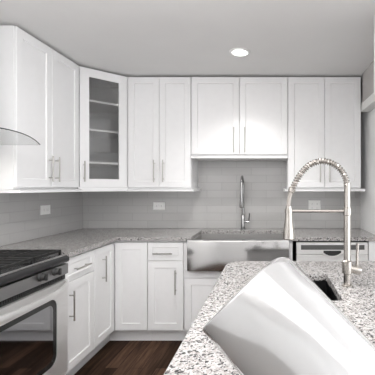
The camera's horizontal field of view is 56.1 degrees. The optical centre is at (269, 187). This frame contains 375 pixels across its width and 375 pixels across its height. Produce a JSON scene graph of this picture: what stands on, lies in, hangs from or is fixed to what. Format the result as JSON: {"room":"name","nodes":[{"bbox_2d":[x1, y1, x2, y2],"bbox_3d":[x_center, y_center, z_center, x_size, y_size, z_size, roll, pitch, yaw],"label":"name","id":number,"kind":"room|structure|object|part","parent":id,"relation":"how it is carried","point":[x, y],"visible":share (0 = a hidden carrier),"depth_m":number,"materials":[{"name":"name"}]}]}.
{"room":"kitchen","nodes":[
{"label":"kitchen","id":0,"kind":"room"},
{"bbox_2d":[74,341,181,374],"bbox_3d":[0.585,1.373,0.280,5.230,0.080,6.560,0,0,0],"label":"floor","id":1,"kind":"structure","parent":0,"point":[115,357],"depth_m":2.62,"materials":[{"name":"brown wood"}]},
{"bbox_2d":[0,249,68,374],"bbox_3d":[-1.573,0.862,1.766,0.695,0.942,0.760,0,0,0],"label":"range","id":2,"kind":"object","parent":1,"relation":"on","point":[34,285],"visible":1,"depth_m":1.85,"materials":[{"name":"silver metal"}]},
{"bbox_2d":[0,254,65,276],"bbox_3d":[-1.611,0.431,1.766,0.621,0.018,0.760,0,0,0],"label":"cooktop","id":3,"kind":"object","parent":2,"relation":"in","point":[24,268],"depth_m":1.85,"materials":[{"name":"metal"}]},
{"bbox_3d":[-1.311,0.514,1.766,0.046,0.064,0.758,0,0,0],"label":"control panel","id":4,"kind":"part","parent":2,"relation":"part of","materials":[{"name":"silver metal"}]},
{"bbox_3d":[-1.258,0.612,1.766,0.064,0.044,0.744,0,0,0],"label":"handle","id":5,"kind":"part","parent":2,"relation":"part of","materials":[{"name":"silver metal"}]},
{"bbox_3d":[-1.308,0.451,1.766,0.052,0.040,0.760,0,0,0],"label":"trim","id":6,"kind":"part","parent":2,"relation":"part of","materials":[{"name":"silver metal"}]},
{"bbox_3d":[-1.268,0.503,1.885,0.042,0.048,0.048,0,0,0],"label":"knob","id":7,"kind":"part","parent":2,"relation":"part of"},
{"bbox_3d":[-1.268,0.503,2.008,0.042,0.048,0.048,0,0,0],"label":"knob","id":8,"kind":"part","parent":2,"relation":"part of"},
{"bbox_2d":[65,249,93,374],"bbox_3d":[-1.605,0.891,2.337,0.645,0.883,0.375,0,0,0],"label":"base cabinet","id":9,"kind":"object","parent":1,"relation":"on","point":[80,275],"visible":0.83,"depth_m":2.35,"materials":[{"name":"white paint"}]},
{"bbox_3d":[-1.302,0.779,2.213,0.038,0.197,0.011,0,0,0],"label":"handle","id":10,"kind":"part","parent":9,"relation":"part of","materials":[{"name":"silver metal"}]},
{"bbox_3d":[-1.329,0.544,2.337,0.019,0.154,0.372,0,0,0],"label":"drawer","id":11,"kind":"part","parent":9,"relation":"part of","materials":[{"name":"white paint"}]},
{"bbox_3d":[-1.302,0.548,2.335,0.038,0.011,0.180,0,0,0],"label":"handle","id":12,"kind":"part","parent":9,"relation":"part of","materials":[{"name":"silver metal"}]},
{"bbox_2d":[84,241,150,364],"bbox_3d":[-1.484,0.891,2.993,0.887,0.883,0.931,0,0,0],"label":"base cabinet","id":13,"kind":"object","parent":1,"relation":"on","point":[120,270],"visible":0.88,"depth_m":2.85,"materials":[{"name":"white paint"}]},
{"bbox_3d":[-1.329,0.840,2.688,0.019,0.745,0.318,0,0,0],"label":"door","id":14,"kind":"part","parent":13,"relation":"part of","materials":[{"name":"white paint"}]},
{"bbox_3d":[-1.302,0.639,2.645,0.038,0.203,0.011,0,0,0],"label":"handle","id":15,"kind":"part","parent":13,"relation":"part of","materials":[{"name":"silver metal"}]},
{"bbox_3d":[-1.179,0.840,2.860,0.274,0.745,0.019,0,0,0],"label":"door","id":16,"kind":"part","parent":13,"relation":"part of","materials":[{"name":"white paint"}]},
{"bbox_2d":[0,228,374,256],"bbox_3d":[-0.496,0.434,2.800,2.851,0.030,1.303,0,0,0],"label":"countertop","id":17,"kind":"structure","parent":13,"relation":"on","point":[70,243],"depth_m":2.87,"materials":[{"name":"stone"}]},
{"bbox_2d":[187,234,288,271],"bbox_3d":[-0.266,0.566,3.023,0.845,0.259,0.522,0,0,0],"label":"farmhouse sink","id":18,"kind":"object","parent":17,"relation":"in","point":[205,252],"visible":0.75,"depth_m":2.77,"materials":[{"name":"silver metal"}]},
{"bbox_3d":[-0.270,0.568,3.054,0.820,0.235,0.459,0,0,0],"label":"bowl","id":19,"kind":"part","parent":18,"relation":"part of","materials":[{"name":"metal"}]},
{"bbox_2d":[239,175,249,229],"bbox_3d":[-0.248,0.150,3.279,0.100,0.538,0.218,0,0,0],"label":"faucet","id":20,"kind":"object","parent":17,"relation":"on","point":[241,205],"visible":1,"depth_m":3.34,"materials":[{"name":"silver metal"}]},
{"bbox_2d":[148,241,185,340],"bbox_3d":[-0.886,0.891,3.135,0.305,0.883,0.646,0,0,0],"label":"base cabinet","id":21,"kind":"object","parent":1,"relation":"on","point":[165,258],"visible":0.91,"depth_m":2.85,"materials":[{"name":"white paint"}]},
{"bbox_3d":[-0.903,0.557,2.832,0.163,0.011,0.038,0,0,0],"label":"handle","id":22,"kind":"part","parent":21,"relation":"part of","materials":[{"name":"silver metal"}]},
{"bbox_3d":[-0.886,0.544,2.860,0.302,0.154,0.019,0,0,0],"label":"drawer","id":23,"kind":"part","parent":21,"relation":"part of","materials":[{"name":"white paint"}]},
{"bbox_3d":[-0.886,0.918,2.860,0.302,0.587,0.019,0,0,0],"label":"door","id":24,"kind":"part","parent":21,"relation":"part of","materials":[{"name":"white paint"}]},
{"bbox_3d":[-0.797,0.799,2.832,0.010,0.204,0.038,0,0,0],"label":"handle","id":25,"kind":"part","parent":21,"relation":"part of","materials":[{"name":"silver metal"}]},
{"bbox_2d":[184,241,292,333],"bbox_3d":[-0.270,0.891,3.153,0.925,0.883,0.610,0,0,0],"label":"base cabinet","id":26,"kind":"object","parent":1,"relation":"on","point":[198,285],"visible":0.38,"depth_m":2.85,"materials":[{"name":"white paint"}]},
{"bbox_3d":[-0.499,0.992,2.860,0.455,0.441,0.019,0,0,0],"label":"door","id":27,"kind":"part","parent":26,"relation":"part of","materials":[{"name":"white paint"}]},
{"bbox_3d":[-0.270,0.732,2.860,0.925,0.069,0.022,0,0,0],"label":"rail","id":28,"kind":"part","parent":26,"relation":"part of","materials":[{"name":"white paint"}]},
{"bbox_2d":[203,257,374,374],"bbox_3d":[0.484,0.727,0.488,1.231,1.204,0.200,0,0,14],"label":"chair","id":29,"kind":"object","parent":1,"relation":"on","point":[280,322],"visible":1,"depth_m":0.52,"materials":[{"name":"grey plastic"}]},
{"bbox_2d":[292,241,367,260],"bbox_3d":[0.527,0.897,3.136,0.606,0.872,0.627,0,0,0],"label":"dishwasher","id":30,"kind":"object","parent":1,"relation":"on","point":[302,250],"visible":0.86,"depth_m":2.85,"materials":[{"name":"white metal"}]},
{"bbox_3d":[0.527,0.897,2.860,0.606,0.648,0.029,0,0,0],"label":"door","id":31,"kind":"part","parent":30,"relation":"part of","materials":[{"name":"metal"}]},
{"bbox_3d":[0.527,0.517,2.860,0.606,0.105,0.029,0,0,0],"label":"control panel","id":32,"kind":"part","parent":30,"relation":"part of","materials":[{"name":"metal"}]},
{"bbox_3d":[0.527,0.568,2.834,0.170,0.049,0.022,0,0,0],"label":"handle","id":33,"kind":"part","parent":30,"relation":"part of","materials":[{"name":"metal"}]},
{"bbox_2d":[367,241,374,260],"bbox_3d":[0.883,0.891,3.154,0.091,0.883,0.608,0,0,0],"label":"end panel","id":34,"kind":"object","parent":1,"relation":"on","point":[371,244],"visible":0.14,"depth_m":2.85,"materials":[{"name":"white paint"}]},
{"bbox_3d":[0.208,0.892,1.290,0.844,0.883,1.190,0,0,0],"label":"cabinet","id":35,"kind":"object","parent":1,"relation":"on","visible":0},
{"bbox_2d":[164,261,374,374],"bbox_3d":[0.210,0.434,1.290,0.900,0.030,1.250,0,0,0],"label":"countertop","id":36,"kind":"structure","parent":35,"relation":"on","point":[196,354],"depth_m":1.24,"materials":[{"name":"stone"}]},
{"bbox_2d":[283,158,361,287],"bbox_3d":[0.222,0.146,1.428,0.335,0.545,0.055,0,0,0],"label":"spring faucet","id":37,"kind":"object","parent":36,"relation":"on","point":[348,268],"visible":1,"depth_m":1.42,"materials":[{"name":"silver metal"}]},
{"bbox_3d":[0.189,0.100,1.430,0.251,0.020,0.033,0,0,0],"label":"holder arm","id":38,"kind":"part","parent":37,"relation":"part of","materials":[{"name":"silver metal"}]},
{"bbox_3d":[0.329,0.197,1.430,0.044,0.432,0.044,0,0,0],"label":"post","id":39,"kind":"part","parent":37,"relation":"part of","materials":[{"name":"silver metal"}]},
{"bbox_3d":[0.362,0.301,1.423,0.054,0.135,0.036,0,0,16],"label":"lever","id":40,"kind":"part","parent":37,"relation":"part of","materials":[{"name":"silver metal"}]},
{"bbox_2d":[313,281,337,300],"bbox_3d":[0.116,0.550,1.433,0.336,0.201,0.399,0,0,0],"label":"undermount sink","id":41,"kind":"object","parent":36,"relation":"in","point":[324,286],"visible":0.02,"depth_m":1.62,"materials":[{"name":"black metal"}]},
{"bbox_2d":[0,0,374,83],"bbox_3d":[0.585,-1.105,0.280,5.230,0.100,6.560,0,0,0],"label":"ceiling","id":42,"kind":"structure","parent":0,"point":[127,38],"depth_m":2.30,"materials":[{"name":"paint"}]},
{"bbox_2d":[229,48,249,56],"bbox_3d":[-0.235,-1.050,2.615,0.164,0.010,0.164,0,0,0],"label":"recessed light","id":43,"kind":"object","parent":42,"relation":"in","point":[239,52],"visible":1,"depth_m":2.61,"materials":[{"name":"plastic"}]},
{"bbox_2d":[361,83,374,234],"bbox_3d":[0.990,0.139,2.405,0.120,2.388,2.110,0,0,0],"label":"wall","id":44,"kind":"structure","parent":0,"point":[367,118],"depth_m":3.17,"materials":[{"name":"paint"}]},
{"bbox_2d":[361,93,374,111],"bbox_3d":[0.887,-0.740,2.610,0.085,0.075,1.020,0,0,0],"label":"trim","id":45,"kind":"structure","parent":44,"relation":"attached to","point":[368,105],"depth_m":2.92,"materials":[{"name":"paint"}]},
{"bbox_2d":[363,61,373,101],"bbox_3d":[0.895,-0.916,2.610,0.070,0.278,1.020,0,0,0],"label":"wall","id":46,"kind":"structure","parent":44,"relation":"attached to","point":[368,75],"depth_m":2.93,"materials":[{"name":"paint"}]},
{"bbox_2d":[374,16,374,95],"bbox_3d":[0.782,-0.801,1.730,0.294,0.499,0.660,0,0,0],"label":"upper cabinet","id":47,"kind":"object","parent":44,"relation":"attached to","point":[374,16],"visible":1,"depth_m":2.04,"materials":[{"name":"white paint"}]},
{"bbox_3d":[-1.980,0.139,0.230,0.100,2.388,6.460,0,0,0],"label":"wall","id":48,"kind":"structure","parent":0,"visible":0},
{"bbox_2d":[0,127,39,145],"bbox_3d":[-1.646,-0.649,1.766,0.552,0.810,0.692,0,0,0],"label":"range hood","id":49,"kind":"object","parent":48,"relation":"attached to","point":[0,127],"visible":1,"depth_m":1.88,"materials":[{"name":"silver metal"}]},
{"bbox_2d":[0,25,81,192],"bbox_3d":[-1.757,-0.501,2.507,0.338,1.073,0.718,0,0,0],"label":"upper cabinet","id":50,"kind":"object","parent":48,"relation":"attached to","point":[39,86],"visible":1,"depth_m":2.35,"materials":[{"name":"white paint"}]},
{"bbox_3d":[-1.635,-0.518,2.330,0.019,1.035,0.351,0,0,0],"label":"door","id":51,"kind":"part","parent":50,"relation":"part of","materials":[{"name":"white paint"}]},
{"bbox_3d":[-1.762,0.023,2.507,0.327,0.024,0.718,0,0,0],"label":"light rail","id":52,"kind":"part","parent":50,"relation":"part of","materials":[{"name":"white paint"}]},
{"bbox_3d":[-1.607,-0.137,2.470,0.038,0.190,0.011,0,0,0],"label":"handle","id":53,"kind":"part","parent":50,"relation":"part of","materials":[{"name":"silver metal"}]},
{"bbox_3d":[-1.607,-0.137,2.544,0.038,0.190,0.011,0,0,0],"label":"handle","id":54,"kind":"part","parent":50,"relation":"part of","materials":[{"name":"silver metal"}]},
{"bbox_3d":[-1.635,-0.518,2.684,0.019,1.035,0.351,0,0,0],"label":"door","id":55,"kind":"part","parent":50,"relation":"part of","materials":[{"name":"white paint"}]},
{"bbox_2d":[0,192,82,245],"bbox_3d":[-1.926,0.066,2.330,0.008,0.706,2.260,0,0,0],"label":"backsplash","id":56,"kind":"structure","parent":48,"relation":"attached to","point":[21,220],"depth_m":2.77,"materials":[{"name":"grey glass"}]},
{"bbox_2d":[40,205,49,214],"bbox_3d":[-1.918,0.191,2.872,0.012,0.078,0.126,0,0,0],"label":"outlet","id":57,"kind":"object","parent":48,"relation":"attached to","point":[44,209],"visible":1,"depth_m":2.85,"materials":[{"name":"plastic"}]},
{"bbox_3d":[-0.490,0.139,3.510,3.080,2.388,0.100,0,0,0],"label":"wall","id":58,"kind":"structure","parent":0,"visible":0},
{"bbox_2d":[77,66,127,191],"bbox_3d":[-1.629,-0.501,3.156,0.585,1.073,0.592,0,0,0],"label":"upper cabinet","id":59,"kind":"object","parent":58,"relation":"attached to","point":[103,96],"visible":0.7,"depth_m":3.14,"materials":[{"name":"white paint"}]},
{"bbox_3d":[-1.588,-0.139,2.875,0.011,0.177,0.038,0,0,-43],"label":"handle","id":60,"kind":"part","parent":59,"relation":"part of","materials":[{"name":"silver metal"}]},
{"bbox_2d":[89,99,117,113],"bbox_3d":[-1.631,-0.765,3.159,0.554,0.017,0.556,0,0,0],"label":"shelf","id":61,"kind":"object","parent":59,"relation":"attached to","point":[95,107],"depth_m":3.18,"materials":[{"name":"white paint"}]},
{"bbox_2d":[89,128,117,137],"bbox_3d":[-1.631,-0.510,3.159,0.554,0.017,0.556,0,0,0],"label":"shelf","id":62,"kind":"object","parent":59,"relation":"attached to","point":[93,133],"depth_m":3.15,"materials":[{"name":"white paint"}]},
{"bbox_2d":[89,161,117,166],"bbox_3d":[-1.631,-0.221,3.159,0.554,0.017,0.556,0,0,0],"label":"shelf","id":63,"kind":"object","parent":59,"relation":"attached to","point":[91,164],"depth_m":3.10,"materials":[{"name":"white paint"}]},
{"bbox_3d":[-1.638,-0.513,3.166,0.568,1.012,0.572,0,0,0],"label":"panel","id":64,"kind":"part","parent":59,"relation":"part of","materials":[{"name":"clear glass"}]},
{"bbox_3d":[-1.629,0.023,3.158,0.585,0.024,0.588,0,0,0],"label":"light rail","id":65,"kind":"part","parent":59,"relation":"part of","materials":[{"name":"white paint"}]},
{"bbox_2d":[153,202,164,209],"bbox_3d":[-1.137,0.189,3.448,0.124,0.080,0.012,0,0,0],"label":"outlet","id":66,"kind":"object","parent":58,"relation":"attached to","point":[156,205],"visible":1,"depth_m":3.45,"materials":[{"name":"plastic"}]},
{"bbox_2d":[126,77,200,191],"bbox_3d":[-1.024,-0.499,3.284,0.631,1.077,0.344,0,0,0],"label":"upper cabinet","id":67,"kind":"object","parent":58,"relation":"attached to","point":[159,108],"visible":0.99,"depth_m":3.16,"materials":[{"name":"white paint"}]},
{"bbox_3d":[-1.186,-0.518,3.159,0.292,1.035,0.019,0,0,0],"label":"door","id":68,"kind":"part","parent":67,"relation":"part of","materials":[{"name":"white paint"}]},
{"bbox_3d":[-1.024,0.023,3.290,0.631,0.032,0.332,0,0,0],"label":"light rail","id":69,"kind":"part","parent":67,"relation":"part of","materials":[{"name":"white paint"}]},
{"bbox_3d":[-0.891,-0.518,3.159,0.292,1.035,0.019,0,0,0],"label":"door","id":70,"kind":"part","parent":67,"relation":"part of","materials":[{"name":"white paint"}]},
{"bbox_2d":[83,161,360,227],"bbox_3d":[-0.496,0.066,3.456,2.852,0.706,0.008,0,0,0],"label":"backsplash","id":71,"kind":"structure","parent":58,"relation":"attached to","point":[217,203],"depth_m":3.45,"materials":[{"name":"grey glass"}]},
{"bbox_2d":[191,77,287,160],"bbox_3d":[-0.287,-0.654,3.284,0.914,0.767,0.344,0,0,0],"label":"upper cabinet","id":72,"kind":"object","parent":58,"relation":"attached to","point":[233,118],"visible":0.99,"depth_m":3.16,"materials":[{"name":"white paint"}]},
{"bbox_3d":[-0.513,-0.673,3.159,0.449,0.725,0.019,0,0,0],"label":"door","id":73,"kind":"part","parent":72,"relation":"part of","materials":[{"name":"white paint"}]},
{"bbox_3d":[-0.287,-0.287,3.301,0.914,0.032,0.310,0,0,0],"label":"light rail","id":74,"kind":"part","parent":72,"relation":"part of","materials":[{"name":"white paint"}]},
{"bbox_3d":[-0.061,-0.673,3.159,0.449,0.725,0.019,0,0,0],"label":"door","id":75,"kind":"part","parent":72,"relation":"part of","materials":[{"name":"white paint"}]},
{"bbox_2d":[308,200,320,208],"bbox_3d":[0.457,0.192,3.448,0.128,0.126,0.012,0,0,0],"label":"outlet","id":76,"kind":"object","parent":58,"relation":"attached to","point":[312,204],"visible":0.79,"depth_m":3.45,"materials":[{"name":"plastic"}]},
{"bbox_2d":[283,77,364,191],"bbox_3d":[0.511,-0.499,3.284,0.755,1.077,0.344,0,0,0],"label":"upper cabinet","id":77,"kind":"object","parent":58,"relation":"attached to","point":[324,113],"visible":0.87,"depth_m":3.16,"materials":[{"name":"white paint"}]},
{"bbox_3d":[0.340,-0.518,3.159,0.340,1.035,0.019,0,0,0],"label":"door","id":78,"kind":"part","parent":77,"relation":"part of","materials":[{"name":"white paint"}]},
{"bbox_3d":[0.511,0.023,3.290,0.755,0.032,0.332,0,0,0],"label":"light rail","id":79,"kind":"part","parent":77,"relation":"part of","materials":[{"name":"white paint"}]},
{"bbox_3d":[0.683,-0.518,3.159,0.340,1.035,0.019,0,0,0],"label":"door","id":80,"kind":"part","parent":77,"relation":"part of","materials":[{"name":"white paint"}]}
]}

